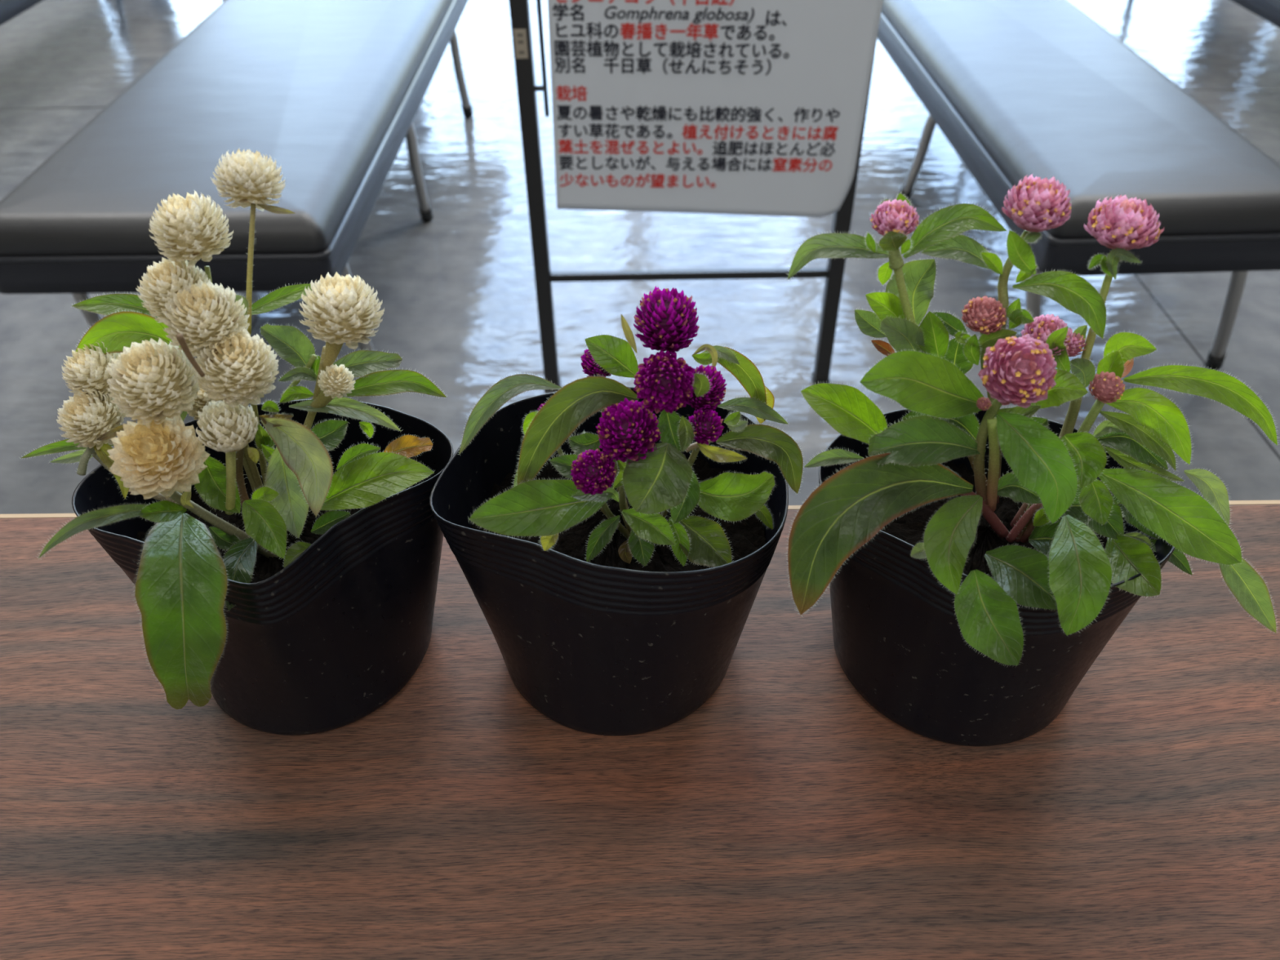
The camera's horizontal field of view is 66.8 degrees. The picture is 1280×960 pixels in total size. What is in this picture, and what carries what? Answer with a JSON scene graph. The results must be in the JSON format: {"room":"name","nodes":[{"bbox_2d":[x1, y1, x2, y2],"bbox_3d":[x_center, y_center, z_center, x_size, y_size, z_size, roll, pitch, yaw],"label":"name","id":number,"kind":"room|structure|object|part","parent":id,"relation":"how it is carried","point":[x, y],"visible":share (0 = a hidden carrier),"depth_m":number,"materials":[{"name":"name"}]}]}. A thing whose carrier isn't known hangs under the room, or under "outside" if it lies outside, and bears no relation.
{"room":"waiting room","nodes":[
{"label":"waiting room","id":0,"kind":"room"},
{"bbox_2d":[71,399,453,735],"bbox_3d":[-0.138,0.030,0.391,0.106,0.091,0.113,27,49,28],"label":"pot","id":1,"kind":"object","parent":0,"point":[329,616],"depth_m":0.36,"materials":[{"name":"black plastic"}]},
{"bbox_2d":[0,0,1279,514],"bbox_3d":[-0.001,-0.080,1.724,10.000,0.100,7.700,-1,41,0],"label":"floor","id":2,"kind":"structure","parent":0,"point":[456,291],"depth_m":2.09,"materials":[{"name":"grey tile"}]},
{"bbox_2d":[0,0,43,26],"bbox_3d":[-1.841,-1.330,2.797,0.488,0.408,2.308,0,41,2],"label":"bench","id":3,"kind":"object","parent":2,"relation":"on","point":[9,9],"visible":1,"depth_m":2.50,"materials":[{"name":"black plastic"}]},
{"bbox_2d":[0,0,472,353],"bbox_3d":[-0.707,-0.829,2.205,0.521,0.410,1.883,-1,41,0],"label":"bench","id":4,"kind":"object","parent":2,"relation":"on","point":[332,91],"visible":0.88,"depth_m":1.60,"materials":[{"name":"black leather"}]},
{"bbox_3d":[-0.869,-0.258,1.639,0.137,0.296,0.058,17,44,19],"label":"leg","id":5,"kind":"part","parent":4,"relation":"part of","materials":[{"name":"silver metal"}]},
{"bbox_2d":[0,0,453,257],"bbox_3d":[-0.709,-0.961,2.089,0.513,0.057,1.875,-1,41,0],"label":"cushion","id":6,"kind":"object","parent":4,"relation":"on","point":[321,88],"depth_m":1.62,"materials":[{"name":"black leather"}]},
{"bbox_3d":[-0.534,-0.264,1.640,0.159,0.296,0.058,-18,44,-18],"label":"leg","id":7,"kind":"part","parent":4,"relation":"part of","materials":[{"name":"metal"}]},
{"bbox_3d":[-0.528,-0.665,2.100,0.170,0.297,0.089,-31,49,-30],"label":"leg","id":8,"kind":"part","parent":4,"relation":"part of","materials":[{"name":"silver metal"}]},
{"bbox_3d":[-0.520,-1.079,2.573,0.192,0.298,0.094,-33,51,-32],"label":"leg","id":9,"kind":"part","parent":4,"relation":"part of","materials":[{"name":"silver metal"}]},
{"bbox_2d":[0,500,1279,959],"bbox_3d":[0.007,0.412,0.554,1.800,0.700,0.411,-1,41,0],"label":"folding table","id":10,"kind":"object","parent":2,"relation":"on","point":[785,816],"visible":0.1,"depth_m":0.35,"materials":[{"name":"brown wood"}]},
{"bbox_2d":[21,148,453,735],"bbox_3d":[-0.144,-0.008,0.344,0.108,0.212,0.138,29,49,30],"label":"potted plant","id":11,"kind":"object","parent":10,"relation":"on","point":[282,558],"visible":0.99,"depth_m":0.33,"materials":[{"name":"plant"}]},
{"bbox_3d":[-0.185,-0.007,0.326,0.005,0.010,0.010,21,46,23],"label":"stem","id":12,"kind":"part","parent":11,"relation":"part of","materials":[{"name":"grey"}]},
{"bbox_3d":[-0.171,-0.003,0.332,0.031,0.028,0.010,-1,41,0],"label":"stem","id":13,"kind":"part","parent":11,"relation":"part of","materials":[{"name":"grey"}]},
{"bbox_3d":[-0.156,0.003,0.324,0.006,0.016,0.007,-1,41,0],"label":"stem","id":14,"kind":"part","parent":11,"relation":"part of","materials":[{"name":"grey"}]},
{"bbox_3d":[-0.128,-0.035,0.277,0.004,0.014,0.002,-1,41,0],"label":"stem","id":15,"kind":"part","parent":11,"relation":"part of","materials":[{"name":"grey"}]},
{"bbox_3d":[-0.139,-0.021,0.339,0.006,0.114,0.015,12,43,15],"label":"stem","id":16,"kind":"part","parent":11,"relation":"part of","materials":[{"name":"grey"}]},
{"bbox_3d":[-0.145,0.019,0.347,0.025,0.039,0.006,-18,44,-18],"label":"stem","id":17,"kind":"part","parent":11,"relation":"part of","materials":[{"name":"grey"}]},
{"bbox_3d":[-0.134,-0.001,0.317,0.012,0.032,0.005,-1,41,0],"label":"stem","id":18,"kind":"part","parent":11,"relation":"part of","materials":[{"name":"grey"}]},
{"bbox_3d":[-0.138,0.008,0.346,0.010,0.055,0.009,-1,41,0],"label":"stem","id":19,"kind":"part","parent":11,"relation":"part of","materials":[{"name":"grey"}]},
{"bbox_3d":[-0.122,-0.065,0.304,0.016,0.044,0.004,-10,42,-11],"label":"stem","id":20,"kind":"part","parent":11,"relation":"part of","materials":[{"name":"green plant"}]},
{"bbox_3d":[-0.145,-0.007,0.336,0.023,0.056,0.007,-25,47,-25],"label":"stem","id":21,"kind":"part","parent":11,"relation":"part of","materials":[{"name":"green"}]},
{"bbox_3d":[-0.133,-0.011,0.343,0.016,0.093,0.005,-16,43,-17],"label":"stem","id":22,"kind":"part","parent":11,"relation":"part of","materials":[{"name":"green plant"}]},
{"bbox_3d":[-0.116,-0.035,0.330,0.015,0.015,0.004,-19,44,-19],"label":"stem","id":23,"kind":"part","parent":11,"relation":"part of","materials":[{"name":"green plant"}]},
{"bbox_3d":[-0.121,-0.009,0.346,0.040,0.088,0.005,-5,41,-5],"label":"stem","id":24,"kind":"part","parent":11,"relation":"part of","materials":[{"name":"green plant"}]},
{"bbox_3d":[-0.106,-0.028,0.327,0.016,0.016,0.007,15,44,17],"label":"stem","id":25,"kind":"part","parent":11,"relation":"part of","materials":[{"name":"green plant"}]},
{"bbox_3d":[-0.099,-0.043,0.314,0.012,0.017,0.008,-1,41,0],"label":"stem","id":26,"kind":"part","parent":11,"relation":"part of","materials":[{"name":"green plant"}]},
{"bbox_2d":[429,286,804,736],"bbox_3d":[-0.009,0.004,0.358,0.130,0.172,0.107,-1,41,0],"label":"potted plant","id":27,"kind":"object","parent":10,"relation":"on","point":[615,544],"visible":1,"depth_m":0.33,"materials":[{"name":"plastic"}]},
{"bbox_3d":[-0.017,0.003,0.350,0.032,0.057,0.004,5,42,6],"label":"stem","id":28,"kind":"part","parent":27,"relation":"part of","materials":[{"name":"purple"}]},
{"bbox_3d":[-0.008,-0.004,0.346,0.017,0.071,0.005,25,47,26],"label":"stem","id":29,"kind":"part","parent":27,"relation":"part of","materials":[{"name":"green plant"}]},
{"bbox_3d":[-0.007,0.014,0.344,0.018,0.038,0.004,-28,48,-27],"label":"stem","id":30,"kind":"part","parent":27,"relation":"part of","materials":[{"name":"green plant"}]},
{"bbox_3d":[-0.004,0.009,0.345,0.009,0.045,0.005,-19,44,-19],"label":"stem","id":31,"kind":"part","parent":27,"relation":"part of","materials":[{"name":"green plant"}]},
{"bbox_3d":[0.012,0.002,0.342,0.026,0.065,0.005,-7,42,-7],"label":"stem","id":32,"kind":"part","parent":27,"relation":"part of","materials":[{"name":"green plant"}]},
{"bbox_3d":[0.020,-0.012,0.323,0.011,0.005,0.004,-15,43,-16],"label":"stem","id":33,"kind":"part","parent":27,"relation":"part of","materials":[{"name":"green plant"}]},
{"bbox_2d":[786,173,1279,746],"bbox_3d":[0.140,-0.002,0.335,0.190,0.207,0.121,-1,41,0],"label":"potted plant","id":34,"kind":"object","parent":10,"relation":"on","point":[976,557],"visible":1,"depth_m":0.31,"materials":[{"name":"plant"}]},
{"bbox_3d":[0.076,-0.068,0.290,0.007,0.009,0.006,10,42,12],"label":"stem","id":35,"kind":"part","parent":34,"relation":"part of","materials":[{"name":"green plant"}]},
{"bbox_3d":[0.082,-0.056,0.300,0.012,0.025,0.005,-1,41,0],"label":"stem","id":36,"kind":"part","parent":34,"relation":"part of","materials":[{"name":"green plant"}]},
{"bbox_3d":[0.105,-0.020,0.323,0.040,0.065,0.006,13,43,15],"label":"stem","id":37,"kind":"part","parent":34,"relation":"part of","materials":[{"name":"green plant"}]},
{"bbox_3d":[0.110,-0.039,0.309,0.009,0.020,0.005,-3,41,-2],"label":"stem","id":38,"kind":"part","parent":34,"relation":"part of","materials":[{"name":"green plant"}]},
{"bbox_3d":[0.115,0.011,0.328,0.027,0.029,0.005,-7,42,-7],"label":"stem","id":39,"kind":"part","parent":34,"relation":"part of","materials":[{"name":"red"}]},
{"bbox_3d":[0.112,-0.009,0.311,0.012,0.054,0.008,-1,41,0],"label":"stem","id":40,"kind":"part","parent":34,"relation":"part of","materials":[{"name":"green plant"}]},
{"bbox_3d":[0.114,-0.004,0.315,0.014,0.042,0.006,-15,43,-15],"label":"stem","id":41,"kind":"part","parent":34,"relation":"part of","materials":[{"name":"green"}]},
{"bbox_3d":[0.119,-0.020,0.324,0.006,0.062,0.019,-29,48,-28],"label":"stem","id":42,"kind":"part","parent":34,"relation":"part of","materials":[{"name":"green plant"}]},
{"bbox_3d":[0.112,-0.059,0.296,0.007,0.038,0.007,-7,42,-7],"label":"stem","id":43,"kind":"part","parent":34,"relation":"part of","materials":[{"name":"green plant"}]},
{"bbox_3d":[0.136,0.009,0.338,0.005,0.030,0.008,22,46,24],"label":"stem","id":44,"kind":"part","parent":34,"relation":"part of","materials":[{"name":"brown"}]},
{"bbox_3d":[0.135,0.013,0.337,0.013,0.022,0.005,-1,41,0],"label":"stem","id":45,"kind":"part","parent":34,"relation":"part of","materials":[{"name":"brown"}]},
{"bbox_3d":[0.141,-0.009,0.332,0.008,0.061,0.021,29,49,30],"label":"stem","id":46,"kind":"part","parent":34,"relation":"part of","materials":[{"name":"green plant"}]},
{"bbox_3d":[0.142,-0.002,0.329,0.018,0.059,0.005,-17,44,-17],"label":"stem","id":47,"kind":"part","parent":34,"relation":"part of","materials":[{"name":"green plant"}]},
{"bbox_3d":[0.143,-0.051,0.303,0.006,0.042,0.005,-1,41,0],"label":"stem","id":48,"kind":"part","parent":34,"relation":"part of","materials":[{"name":"green plant"}]},
{"bbox_2d":[508,0,879,391],"bbox_3d":[0.077,-0.568,1.405,0.510,1.052,0.028,-1,41,0],"label":"sign stand","id":49,"kind":"object","parent":2,"relation":"on","point":[519,10],"visible":0.89,"depth_m":1.58,"materials":[{"name":"black paint"}]},
{"bbox_2d":[516,33,524,53],"bbox_3d":[-0.166,-0.606,1.350,0.008,0.028,0.001,-1,41,0],"label":"label","id":50,"kind":"object","parent":49,"relation":"attached to","point":[520,37],"depth_m":1.35,"materials":[{"name":"brown"}]},
{"bbox_3d":[-0.164,-0.568,1.401,0.025,1.038,0.025,-1,41,0],"label":"post","id":51,"kind":"part","parent":49,"relation":"part of","materials":[{"name":"black metal"}]},
{"bbox_3d":[-0.146,-0.718,1.262,0.021,0.490,0.008,-1,41,0],"label":"rod","id":52,"kind":"part","parent":49,"relation":"part of","materials":[{"name":"black paint"}]},
{"bbox_2d":[547,0,883,217],"bbox_3d":[0.101,-0.585,1.359,0.464,0.474,0.005,-1,41,0],"label":"paper notice","id":53,"kind":"object","parent":49,"relation":"attached to","point":[728,107],"visible":1,"depth_m":1.40,"materials":[{"name":"white paper"}]},
{"bbox_3d":[0.319,-0.575,1.401,0.025,1.038,0.025,-1,41,0],"label":"post","id":54,"kind":"part","parent":49,"relation":"part of","materials":[{"name":"black metal"}]},
{"bbox_2d":[877,0,1279,369],"bbox_3d":[0.795,-0.855,2.211,0.469,0.413,1.873,-2,41,-1],"label":"bench","id":55,"kind":"object","parent":2,"relation":"on","point":[1018,89],"visible":0.8,"depth_m":1.61,"materials":[{"name":"grey leather"}]},
{"bbox_3d":[0.663,-0.717,2.140,0.138,0.300,0.220,-2,41,-1],"label":"leg","id":56,"kind":"part","parent":55,"relation":"part of","materials":[{"name":"silver metal"}]},
{"bbox_3d":[0.688,-0.269,1.625,0.136,0.297,0.072,-2,41,-1],"label":"leg","id":57,"kind":"part","parent":55,"relation":"part of","materials":[{"name":"silver metal"}]},
{"bbox_2d":[881,0,1279,239],"bbox_3d":[0.764,-0.988,2.093,0.402,0.057,1.865,-2,41,-1],"label":"cushion","id":58,"kind":"object","parent":55,"relation":"on","point":[1040,88],"depth_m":1.62,"materials":[{"name":"black leather"}]},
{"bbox_3d":[0.952,-0.280,1.633,0.241,0.298,0.053,-17,44,-18],"label":"leg","id":59,"kind":"part","parent":55,"relation":"part of","materials":[{"name":"silver metal"}]},
{"bbox_2d":[1231,0,1279,27],"bbox_3d":[1.743,-1.386,2.797,0.498,0.408,2.308,-2,41,-2],"label":"bench","id":60,"kind":"object","parent":2,"relation":"on","point":[1268,11],"visible":1,"depth_m":2.36,"materials":[{"name":"black plastic"}]},
{"bbox_2d":[818,408,1174,746],"bbox_3d":[0.128,0.037,0.382,0.123,0.087,0.102,-1,41,0],"label":"pot","id":61,"kind":"object","parent":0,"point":[898,638],"depth_m":0.35,"materials":[{"name":"black plastic"}]}
]}

